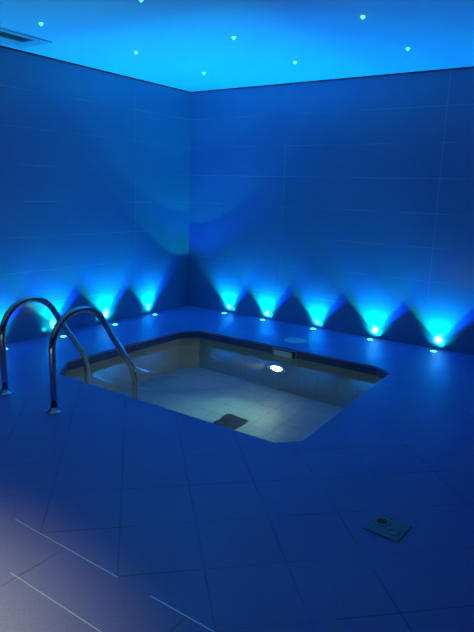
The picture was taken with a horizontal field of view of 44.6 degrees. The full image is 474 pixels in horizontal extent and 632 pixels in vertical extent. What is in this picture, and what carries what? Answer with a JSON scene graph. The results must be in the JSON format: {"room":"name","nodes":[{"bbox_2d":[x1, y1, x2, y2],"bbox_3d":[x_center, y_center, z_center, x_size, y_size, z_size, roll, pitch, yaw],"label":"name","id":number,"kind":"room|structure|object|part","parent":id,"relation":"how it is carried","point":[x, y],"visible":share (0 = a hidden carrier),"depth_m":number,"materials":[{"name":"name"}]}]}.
{"room":"spa","nodes":[
{"label":"spa","id":0,"kind":"room"},
{"bbox_2d":[0,47,190,343],"bbox_3d":[-3.207,-0.670,3.342,0.120,2.500,9.000,10,15,34],"label":"wall","id":1,"kind":"structure","parent":0,"point":[95,165],"depth_m":5.66,"materials":[{"name":"tile"}]},
{"bbox_2d":[0,45,190,92],"bbox_3d":[-3.118,-1.876,3.046,0.004,0.014,9.000,10,15,34],"label":"trim","id":2,"kind":"structure","parent":1,"relation":"attached to","point":[0,45],"depth_m":5.42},
{"bbox_2d":[0,305,473,631],"bbox_3d":[-0.132,1.117,1.482,7.740,0.020,9.240,10,15,34],"label":"floor","id":3,"kind":"structure","parent":0,"point":[232,530],"depth_m":2.66,"materials":[{"name":"tile"}]},
{"bbox_2d":[10,572,101,631],"bbox_3d":[0.150,1.122,1.459,2.410,0.004,0.005,10,15,34],"label":"trim","id":4,"kind":"structure","parent":3,"relation":"on","point":[10,572],"depth_m":1.98,"materials":[{"name":"metal"}]},
{"bbox_2d":[15,519,117,577],"bbox_3d":[-0.691,0.915,2.296,0.622,0.004,0.005,10,15,34],"label":"trim","id":5,"kind":"structure","parent":3,"relation":"on","point":[15,519],"depth_m":2.27,"materials":[{"name":"metal"}]},
{"bbox_2d":[0,296,137,414],"bbox_3d":[-1.172,0.685,4.135,0.631,1.648,0.819,10,15,34],"label":"pool ladder","id":6,"kind":"object","parent":3,"relation":"on","point":[54,409],"visible":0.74,"depth_m":3.89,"materials":[{"name":"silver metal"}]},
{"bbox_3d":[-1.385,0.646,4.281,0.043,1.648,0.755,10,15,34],"label":"handrail","id":7,"kind":"part","parent":6,"relation":"part of","materials":[{"name":"silver metal"}]},
{"bbox_3d":[-0.958,0.723,3.989,0.043,1.648,0.755,10,15,34],"label":"handrail","id":8,"kind":"part","parent":6,"relation":"part of","materials":[{"name":"silver metal"}]},
{"bbox_2d":[150,596,214,631],"bbox_3d":[0.479,1.124,1.497,1.915,0.004,0.005,10,15,34],"label":"trim","id":9,"kind":"structure","parent":3,"relation":"on","point":[150,596],"depth_m":1.95,"materials":[{"name":"metal"}]},
{"bbox_2d":[60,332,387,378],"bbox_3d":[-0.104,0.956,4.729,2.256,1.030,1.833,10,15,34],"label":"pool edge","id":10,"kind":"object","parent":3,"relation":"in","point":[98,358],"visible":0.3,"depth_m":5.25,"materials":[{"name":"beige tile"}]},
{"bbox_2d":[65,338,381,442],"bbox_3d":[-0.089,0.508,4.632,2.254,0.006,1.831,10,15,34],"label":"pool water","id":11,"kind":"object","parent":10,"relation":"in","point":[267,396],"visible":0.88,"depth_m":4.51,"materials":[{"name":"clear liquid"}]},
{"bbox_2d":[272,347,296,358],"bbox_3d":[0.438,0.360,5.357,0.260,0.108,0.014,10,15,34],"label":"skimmer","id":12,"kind":"object","parent":10,"relation":"attached to","point":[278,351],"visible":0.52,"depth_m":5.35,"materials":[{"name":"grey plastic"}]},
{"bbox_2d":[284,337,307,342],"bbox_3d":[0.572,0.235,5.624,0.228,0.006,0.228,10,15,34],"label":"lid","id":13,"kind":"object","parent":3,"relation":"on","point":[290,339],"visible":1,"depth_m":5.62,"materials":[{"name":"white plastic"}]},
{"bbox_2d":[364,514,411,541],"bbox_3d":[0.649,0.909,2.493,0.156,0.010,0.148,11,15,37],"label":"floor plate","id":14,"kind":"object","parent":3,"relation":"on","point":[384,526],"visible":1,"depth_m":2.48,"materials":[{"name":"teal plastic"}]},
{"bbox_2d":[0,0,473,91],"bbox_3d":[-0.053,-1.384,0.944,7.740,0.100,9.240,10,15,34],"label":"ceiling","id":15,"kind":"structure","parent":0,"point":[175,41],"depth_m":4.21,"materials":[{"name":"teal paint"}]},
{"bbox_2d":[0,28,52,48],"bbox_3d":[-1.780,-2.126,4.405,0.400,0.013,0.600,10,15,34],"label":"ceiling vent","id":16,"kind":"object","parent":15,"relation":"in","point":[7,37],"visible":1,"depth_m":4.48,"materials":[{"name":"metal"}]},
{"bbox_2d":[188,68,473,354],"bbox_3d":[2.531,-0.819,4.879,7.740,2.500,0.120,10,15,34],"label":"wall","id":17,"kind":"structure","parent":0,"point":[346,206],"depth_m":5.80,"materials":[{"name":"tile"}]},
{"bbox_2d":[191,66,473,92],"bbox_3d":[2.536,-2.024,4.567,7.496,0.014,0.004,10,15,34],"label":"trim","id":18,"kind":"structure","parent":17,"relation":"attached to","point":[472,66],"depth_m":5.59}
]}

